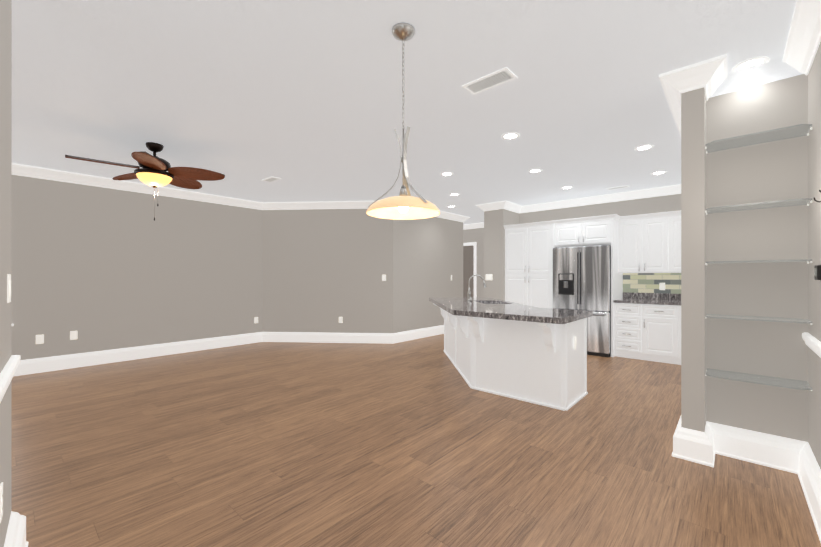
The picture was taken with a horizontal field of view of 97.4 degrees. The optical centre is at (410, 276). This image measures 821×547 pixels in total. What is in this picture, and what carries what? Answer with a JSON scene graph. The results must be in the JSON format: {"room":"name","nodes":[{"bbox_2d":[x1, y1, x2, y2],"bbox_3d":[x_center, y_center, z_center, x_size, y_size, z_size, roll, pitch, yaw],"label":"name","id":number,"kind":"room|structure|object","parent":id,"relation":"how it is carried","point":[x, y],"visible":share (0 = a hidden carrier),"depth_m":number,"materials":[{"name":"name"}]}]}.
{"room":"open-plan living area","nodes":[
{"label":"open-plan living area","id":0,"kind":"room"},
{"bbox_2d":[0,0,11,546],"bbox_3d":[-0.867,-0.077,0.571,0.130,2.650,2.774,0,0,-44],"label":"wall","id":1,"kind":"structure","parent":0,"point":[5,190],"depth_m":1.44,"materials":[{"name":"grey paint"}]},
{"bbox_2d":[0,482,2,522],"bbox_3d":[-1.479,0.817,1.304,0.007,0.118,0.075,0,0,-44],"label":"electrical outlet plate","id":2,"kind":"object","parent":1,"relation":"attached to","point":[1,499],"visible":1,"depth_m":1.30,"materials":[{"name":"white plastic"}]},
{"bbox_2d":[7,274,10,302],"bbox_3d":[-1.672,0.050,1.504,0.008,0.118,0.075,0,0,-44],"label":"switch plate","id":3,"kind":"object","parent":1,"relation":"attached to","point":[8,288],"visible":1,"depth_m":1.48,"materials":[{"name":"white plastic"}]},
{"bbox_2d":[0,355,20,401],"bbox_3d":[-0.823,0.391,0.638,2.804,0.074,0.235,0,0,42],"label":"trim","id":4,"kind":"structure","parent":1,"relation":"attached to","point":[7,373],"depth_m":1.35,"materials":[{"name":"white wood"}]},
{"bbox_2d":[4,511,27,546],"bbox_3d":[-0.823,1.148,0.654,2.829,0.200,0.261,0,0,42],"label":"baseboard","id":5,"kind":"structure","parent":1,"relation":"attached to","point":[16,534],"depth_m":1.54,"materials":[{"name":"white wood"}]},
{"bbox_2d":[11,175,262,359],"bbox_3d":[-4.805,-0.075,4.809,0.120,2.650,5.933,0,0,42],"label":"wall","id":6,"kind":"structure","parent":0,"point":[99,268],"depth_m":5.35,"materials":[{"name":"grey paint"}]},
{"bbox_2d":[36,334,43,343],"bbox_3d":[-4.821,0.816,4.693,0.007,0.118,0.075,0,0,42],"label":"electrical outlet plate","id":7,"kind":"object","parent":6,"relation":"attached to","point":[39,339],"visible":1,"depth_m":4.70,"materials":[{"name":"white plastic"}]},
{"bbox_2d":[70,331,77,339],"bbox_3d":[-4.606,0.804,4.936,0.006,0.118,0.075,0,0,42],"label":"electrical outlet plate","id":8,"kind":"object","parent":6,"relation":"attached to","point":[73,335],"visible":1,"depth_m":4.93,"materials":[{"name":"white plastic"}]},
{"bbox_2d":[12,163,263,209],"bbox_3d":[-4.106,-1.337,5.418,0.115,0.124,3.933,0,0,42],"label":"crown molding","id":9,"kind":"structure","parent":6,"relation":"attached to","point":[17,169],"depth_m":5.28,"materials":[{"name":"white wood"}]},
{"bbox_2d":[14,332,261,375],"bbox_3d":[-4.142,1.155,5.449,0.017,0.190,3.933,0,0,42],"label":"baseboard","id":10,"kind":"structure","parent":6,"relation":"attached to","point":[46,364],"depth_m":5.35,"materials":[{"name":"white wood"}]},
{"bbox_2d":[262,209,392,332],"bbox_3d":[-1.579,-0.074,6.892,2.522,2.650,0.120,0,0,4],"label":"wall","id":11,"kind":"structure","parent":0,"point":[324,270],"depth_m":6.83,"materials":[{"name":"grey paint"}]},
{"bbox_2d":[260,201,376,209],"bbox_3d":[-1.554,-1.336,6.768,1.860,0.124,1.590,0,0,42],"label":"crown molding","id":12,"kind":"structure","parent":11,"relation":"attached to","point":[321,204],"depth_m":6.79,"materials":[{"name":"white wood"}]},
{"bbox_2d":[262,332,393,343],"bbox_3d":[-1.578,1.156,6.821,1.950,0.190,1.541,0,0,42],"label":"baseboard","id":13,"kind":"structure","parent":11,"relation":"attached to","point":[312,337],"depth_m":6.81,"materials":[{"name":"white wood"}]},
{"bbox_2d":[12,0,795,223],"bbox_3d":[-0.773,-1.450,4.673,8.690,0.100,11.250,0,0,42],"label":"ceiling","id":14,"kind":"structure","parent":0,"point":[302,99],"depth_m":2.72,"materials":[{"name":"white paint"}]},
{"bbox_2d":[65,142,224,220],"bbox_3d":[-2.760,-0.996,3.791,1.314,0.806,1.262,0,0,42],"label":"ceiling fan","id":15,"kind":"object","parent":14,"relation":"hanging from","point":[152,171],"visible":1,"depth_m":3.80,"materials":[{"name":"brown wood"}]},
{"bbox_2d":[261,176,280,182],"bbox_3d":[-2.005,-1.395,5.196,0.300,0.008,0.150,0,0,42],"label":"ceiling vent","id":16,"kind":"object","parent":14,"relation":"in","point":[271,179],"visible":1,"depth_m":5.18,"materials":[{"name":"white"}]},
{"bbox_2d":[366,23,439,219],"bbox_3d":[-0.041,-0.879,2.055,0.420,1.043,0.420,0,0,42],"label":"pendant light","id":17,"kind":"object","parent":14,"relation":"hanging from","point":[404,205],"visible":1,"depth_m":2.04,"materials":[{"name":"beige glass"}]},
{"bbox_2d":[440,172,453,175],"bbox_3d":[0.497,-1.397,4.919,0.184,0.008,0.184,0,0,42],"label":"recessed light","id":18,"kind":"object","parent":14,"relation":"in","point":[446,173],"visible":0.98,"depth_m":4.90,"materials":[{"name":"white"}]},
{"bbox_2d":[461,67,517,94],"bbox_3d":[0.564,-1.396,2.592,0.360,0.008,0.170,0,0,42],"label":"ceiling vent","id":19,"kind":"object","parent":14,"relation":"in","point":[492,80],"visible":1,"depth_m":2.58,"materials":[{"name":"white metal"}]},
{"bbox_2d":[501,132,519,139],"bbox_3d":[0.997,-1.397,3.596,0.184,0.008,0.184,0,0,42],"label":"recessed light","id":20,"kind":"object","parent":14,"relation":"in","point":[512,135],"visible":1,"depth_m":3.59,"materials":[{"name":"white"}]},
{"bbox_2d":[528,169,542,172],"bbox_3d":[1.653,-1.397,4.778,0.184,0.008,0.184,0,0,42],"label":"recessed light","id":21,"kind":"object","parent":14,"relation":"in","point":[535,170],"visible":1,"depth_m":4.76,"materials":[{"name":"white"}]},
{"bbox_2d":[561,186,572,188],"bbox_3d":[2.462,-1.396,5.669,0.184,0.008,0.184,0,0,42],"label":"recessed light","id":22,"kind":"object","parent":14,"relation":"in","point":[566,187],"visible":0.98,"depth_m":5.66,"materials":[{"name":"white"}]},
{"bbox_2d":[607,185,628,189],"bbox_3d":[3.265,-1.395,5.679,0.300,0.008,0.120,0,0,42],"label":"ceiling vent","id":23,"kind":"object","parent":14,"relation":"in","point":[620,187],"visible":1,"depth_m":5.66,"materials":[{"name":"white metal"}]},
{"bbox_2d":[634,144,653,150],"bbox_3d":[2.537,-1.397,3.918,0.184,0.008,0.184,0,0,42],"label":"recessed light","id":24,"kind":"object","parent":14,"relation":"in","point":[643,147],"visible":1,"depth_m":3.91,"materials":[{"name":"white"}]},
{"bbox_2d":[651,171,666,174],"bbox_3d":[3.353,-1.397,4.869,0.184,0.008,0.184,0,0,42],"label":"recessed light","id":25,"kind":"object","parent":14,"relation":"in","point":[658,173],"visible":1,"depth_m":4.88,"materials":[{"name":"white"}]},
{"bbox_2d":[709,55,804,97],"bbox_3d":[2.295,-1.346,2.410,0.498,0.110,0.110,0,0,42],"label":"cove","id":26,"kind":"object","parent":14,"relation":"attached to","point":[774,69],"visible":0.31,"depth_m":2.42,"materials":[{"name":"white paint"}]},
{"bbox_2d":[732,56,769,71],"bbox_3d":[2.247,-1.398,2.386,0.184,0.008,0.184,0,0,42],"label":"recessed light","id":27,"kind":"object","parent":26,"relation":"attached to","point":[751,62],"visible":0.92,"depth_m":2.36,"materials":[{"name":"white"}]},
{"bbox_2d":[11,334,820,546],"bbox_3d":[-0.773,1.300,4.672,8.690,0.100,11.250,0,0,42],"label":"floor","id":28,"kind":"structure","parent":0,"point":[419,442],"depth_m":2.42,"materials":[{"name":"wood"}]},
{"bbox_2d":[442,315,592,410],"bbox_3d":[1.123,0.835,4.845,2.490,0.830,2.201,0,0,42],"label":"kitchen island","id":29,"kind":"object","parent":28,"relation":"on","point":[526,353],"depth_m":3.69,"materials":[{"name":"white wood"}]},
{"bbox_2d":[429,295,592,322],"bbox_3d":[1.077,0.392,4.985,2.822,0.054,2.408,0,0,42],"label":"island countertop","id":30,"kind":"structure","parent":29,"relation":"on","point":[479,307],"depth_m":3.87,"materials":[{"name":"grey stone"}]},
{"bbox_2d":[467,275,485,300],"bbox_3d":[0.972,0.168,5.403,0.224,0.395,0.294,0,0,42],"label":"island faucet","id":31,"kind":"object","parent":30,"relation":"on","point":[468,293],"depth_m":5.42,"materials":[{"name":"silver metal"}]},
{"bbox_2d":[504,220,562,307],"bbox_3d":[2.330,0.146,6.739,0.926,2.210,0.656,0,0,42],"label":"tall cabinet","id":32,"kind":"object","parent":28,"relation":"on","point":[529,247],"depth_m":6.48,"materials":[{"name":"white wood"}]},
{"bbox_2d":[553,245,610,357],"bbox_3d":[2.948,0.378,6.077,0.862,1.745,0.792,0,0,42],"label":"refrigerator","id":33,"kind":"object","parent":28,"relation":"on","point":[581,277],"visible":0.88,"depth_m":5.72,"materials":[{"name":"grey metal"}]},
{"bbox_2d":[611,302,638,358],"bbox_3d":[3.499,0.828,5.712,0.370,0.845,0.636,0,0,42],"label":"base cabinet","id":34,"kind":"object","parent":28,"relation":"on","point":[624,315],"depth_m":5.50,"materials":[{"name":"white wood"}]},
{"bbox_2d":[639,306,674,363],"bbox_3d":[3.799,0.828,5.445,0.434,0.845,0.636,0,0,42],"label":"base cabinet","id":35,"kind":"object","parent":28,"relation":"on","point":[646,326],"depth_m":5.23,"materials":[{"name":"white wood"}]},
{"bbox_2d":[615,298,680,305],"bbox_3d":[3.767,0.385,5.460,1.102,0.039,0.656,0,0,42],"label":"countertop","id":36,"kind":"structure","parent":35,"relation":"on","point":[642,301],"depth_m":5.37,"materials":[{"name":"grey stone"}]},
{"bbox_2d":[675,306,680,364],"bbox_3d":[4.073,0.828,5.201,0.300,0.845,0.636,0,0,42],"label":"base cabinet","id":37,"kind":"object","parent":28,"relation":"on","point":[677,308],"depth_m":5.07,"materials":[{"name":"white wood"}]},
{"bbox_2d":[393,217,462,332],"bbox_3d":[0.400,-0.074,7.675,0.160,2.650,2.364,0,0,42],"label":"wall","id":38,"kind":"structure","parent":0,"point":[427,258],"depth_m":7.43,"materials":[{"name":"grey paint"}]},
{"bbox_2d":[394,325,443,342],"bbox_3d":[0.463,1.156,7.624,0.032,0.190,2.390,0,0,42],"label":"baseboard","id":39,"kind":"structure","parent":38,"relation":"attached to","point":[436,330],"depth_m":7.26,"materials":[{"name":"white wood"}]},
{"bbox_2d":[436,211,469,222],"bbox_3d":[0.520,-1.336,7.608,0.121,0.124,2.536,0,0,42],"label":"crown molding","id":40,"kind":"structure","parent":38,"relation":"attached to","point":[446,215],"depth_m":8.07,"materials":[{"name":"white wood"}]},
{"bbox_2d":[463,228,483,296],"bbox_3d":[1.653,-0.073,9.722,5.200,2.650,0.120,0,0,42],"label":"wall","id":41,"kind":"structure","parent":0,"point":[474,235],"depth_m":9.50,"materials":[{"name":"grey paint"}]},
{"bbox_2d":[463,242,476,296],"bbox_3d":[1.375,0.169,9.874,0.990,2.165,0.022,0,0,42],"label":"door frame","id":42,"kind":"structure","parent":41,"relation":"attached to","point":[469,259],"depth_m":9.67,"materials":[{"name":"white wood"}]},
{"bbox_2d":[463,222,483,229],"bbox_3d":[1.568,-1.335,9.642,4.980,0.124,0.115,0,0,42],"label":"crown molding","id":43,"kind":"structure","parent":41,"relation":"attached to","point":[478,225],"depth_m":9.54,"materials":[{"name":"white wood"}]},
{"bbox_2d":[484,209,518,299],"bbox_3d":[1.861,-0.074,7.224,0.412,2.650,0.804,0,0,42],"label":"wall","id":44,"kind":"structure","parent":0,"point":[495,221],"depth_m":6.91,"materials":[{"name":"grey paint"}]},
{"bbox_2d":[486,274,491,279],"bbox_3d":[1.519,0.016,6.984,0.150,0.118,0.008,0,0,42],"label":"switch plate","id":45,"kind":"object","parent":44,"relation":"attached to","point":[488,276],"visible":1,"depth_m":6.98,"materials":[{"name":"white plastic"}]},
{"bbox_2d":[480,201,503,210],"bbox_3d":[1.557,-1.336,6.880,0.360,0.124,0.115,0,0,42],"label":"crown molding","id":46,"kind":"structure","parent":44,"relation":"attached to","point":[494,205],"depth_m":6.89,"materials":[{"name":"white wood"}]},
{"bbox_2d":[500,200,523,211],"bbox_3d":[1.938,-1.336,6.916,0.115,0.124,0.674,0,0,42],"label":"crown molding","id":47,"kind":"structure","parent":44,"relation":"attached to","point":[507,205],"depth_m":6.90,"materials":[{"name":"white wood"}]},
{"bbox_2d":[519,194,680,299],"bbox_3d":[3.389,-0.074,6.322,3.070,2.650,0.120,0,0,42],"label":"wall","id":48,"kind":"structure","parent":0,"point":[666,203],"depth_m":6.17,"materials":[{"name":"grey paint"}]},
{"bbox_2d":[555,214,614,246],"bbox_3d":[3.010,-0.742,6.147,0.878,0.435,0.636,0,0,42],"label":"upper cabinet","id":49,"kind":"object","parent":48,"relation":"attached to","point":[595,230],"depth_m":5.87,"materials":[{"name":"white wood"}]},
{"bbox_2d":[516,184,680,213],"bbox_3d":[3.220,-1.336,6.316,2.827,0.124,0.115,0,0,42],"label":"crown molding","id":50,"kind":"structure","parent":48,"relation":"attached to","point":[673,189],"depth_m":6.18,"materials":[{"name":"white wood"}]},
{"bbox_2d":[615,212,666,273],"bbox_3d":[3.706,-0.507,5.725,0.663,0.901,0.341,0,0,42],"label":"upper cabinet","id":51,"kind":"object","parent":48,"relation":"attached to","point":[641,239],"depth_m":5.60,"materials":[{"name":"white wood"}]},
{"bbox_2d":[623,273,680,293],"bbox_3d":[3.986,0.104,5.707,1.104,0.322,0.003,0,0,42],"label":"tile backsplash","id":52,"kind":"structure","parent":48,"relation":"attached to","point":[641,282],"depth_m":5.80,"materials":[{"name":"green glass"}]},
{"bbox_2d":[659,283,664,289],"bbox_3d":[3.981,0.157,5.704,0.075,0.118,0.007,0,0,42],"label":"electrical outlet plate","id":53,"kind":"object","parent":52,"relation":"attached to","point":[661,286],"visible":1,"depth_m":5.70,"materials":[{"name":"white plastic"}]},
{"bbox_2d":[623,294,680,301],"bbox_3d":[3.979,0.315,5.698,1.102,0.099,0.020,0,0,42],"label":"backsplash","id":54,"kind":"structure","parent":48,"relation":"attached to","point":[677,297],"depth_m":5.75,"materials":[{"name":"grey stone"}]},
{"bbox_2d":[667,210,680,272],"bbox_3d":[4.119,-0.507,5.358,0.441,0.901,0.341,0,0,42],"label":"upper cabinet","id":55,"kind":"object","parent":48,"relation":"attached to","point":[673,217],"depth_m":5.33,"materials":[{"name":"white wood"}]},
{"bbox_2d":[681,87,705,431],"bbox_3d":[3.191,-0.075,3.885,0.125,2.650,3.784,0,0,42],"label":"wall","id":56,"kind":"structure","parent":0,"point":[693,260],"depth_m":2.47,"materials":[{"name":"grey paint"}]},
{"bbox_2d":[659,67,687,136],"bbox_3d":[3.064,-1.337,3.922,0.116,0.124,3.899,0,0,42],"label":"crown molding","id":57,"kind":"structure","parent":56,"relation":"attached to","point":[674,83],"depth_m":2.54,"materials":[{"name":"white wood"}]},
{"bbox_2d":[672,416,697,460],"bbox_3d":[2.192,1.149,2.876,0.073,0.200,1.050,0,0,42],"label":"baseboard","id":58,"kind":"structure","parent":56,"relation":"attached to","point":[683,438],"depth_m":2.48,"materials":[{"name":"white wood"}]},
{"bbox_2d":[700,54,726,100],"bbox_3d":[2.066,-1.338,2.443,0.119,0.124,0.365,0,0,42],"label":"crown molding","id":59,"kind":"structure","parent":56,"relation":"attached to","point":[713,72],"depth_m":2.39,"materials":[{"name":"white wood"}]},
{"bbox_2d":[706,74,807,441],"bbox_3d":[2.372,-0.076,2.496,0.498,2.650,0.120,0,0,42],"label":"wall","id":60,"kind":"structure","parent":0,"point":[770,171],"depth_m":2.44,"materials":[{"name":"grey paint"}]},
{"bbox_2d":[702,421,793,472],"bbox_3d":[2.286,1.149,2.444,0.438,0.200,0.070,0,0,42],"label":"baseboard","id":61,"kind":"structure","parent":60,"relation":"attached to","point":[767,450],"depth_m":2.42,"materials":[{"name":"white wood"}]},
{"bbox_2d":[705,368,811,390],"bbox_3d":[2.249,0.674,2.358,0.497,0.020,0.242,0,0,42],"label":"niche shelf","id":62,"kind":"object","parent":60,"relation":"attached to","point":[766,380],"visible":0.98,"depth_m":2.33,"materials":[{"name":"clear glass"}]},
{"bbox_2d":[705,314,811,324],"bbox_3d":[2.249,0.279,2.358,0.497,0.020,0.242,0,0,42],"label":"niche shelf","id":63,"kind":"object","parent":60,"relation":"attached to","point":[759,318],"visible":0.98,"depth_m":2.31,"materials":[{"name":"clear glass"}]},
{"bbox_2d":[705,259,811,264],"bbox_3d":[2.249,-0.091,2.358,0.497,0.020,0.242,0,0,42],"label":"niche shelf","id":64,"kind":"object","parent":60,"relation":"attached to","point":[764,261],"visible":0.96,"depth_m":2.27,"materials":[{"name":"clear glass"}]},
{"bbox_2d":[705,198,811,214],"bbox_3d":[2.249,-0.453,2.359,0.497,0.020,0.242,0,0,42],"label":"niche shelf","id":65,"kind":"object","parent":60,"relation":"attached to","point":[769,204],"visible":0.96,"depth_m":2.31,"materials":[{"name":"clear glass"}]},
{"bbox_2d":[705,124,811,152],"bbox_3d":[2.249,-0.893,2.359,0.497,0.020,0.242,0,0,42],"label":"niche shelf","id":66,"kind":"object","parent":60,"relation":"attached to","point":[794,131],"visible":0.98,"depth_m":2.33,"materials":[{"name":"clear glass"}]},
{"bbox_2d":[808,42,820,468],"bbox_3d":[0.664,-0.077,0.113,0.120,2.650,5.950,0,0,42],"label":"wall","id":67,"kind":"structure","parent":0,"point":[814,250],"depth_m":2.10,"materials":[{"name":"grey paint"}]},
{"bbox_2d":[783,0,820,74],"bbox_3d":[0.540,-1.339,0.144,0.124,0.124,5.830,0,0,42],"label":"crown molding","id":68,"kind":"structure","parent":67,"relation":"attached to","point":[800,51],"depth_m":2.00,"materials":[{"name":"white wood"}]},
{"bbox_2d":[794,439,820,542],"bbox_3d":[0.561,1.148,0.124,0.050,0.200,5.830,0,0,42],"label":"baseboard","id":69,"kind":"structure","parent":67,"relation":"attached to","point":[806,466],"depth_m":2.03,"materials":[{"name":"white wood"}]},
{"bbox_2d":[802,332,820,357],"bbox_3d":[2.252,0.392,2.007,0.026,0.074,0.770,0,0,42],"label":"trim","id":70,"kind":"structure","parent":67,"relation":"attached to","point":[810,341],"depth_m":2.03,"materials":[{"name":"white wood"}]},
{"bbox_2d":[814,190,820,279],"bbox_3d":[2.164,-0.215,1.921,0.042,0.468,0.164,0,0,42],"label":"wall sconce","id":71,"kind":"object","parent":67,"relation":"attached to","point":[817,272],"visible":1,"depth_m":1.91,"materials":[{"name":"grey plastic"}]}
]}

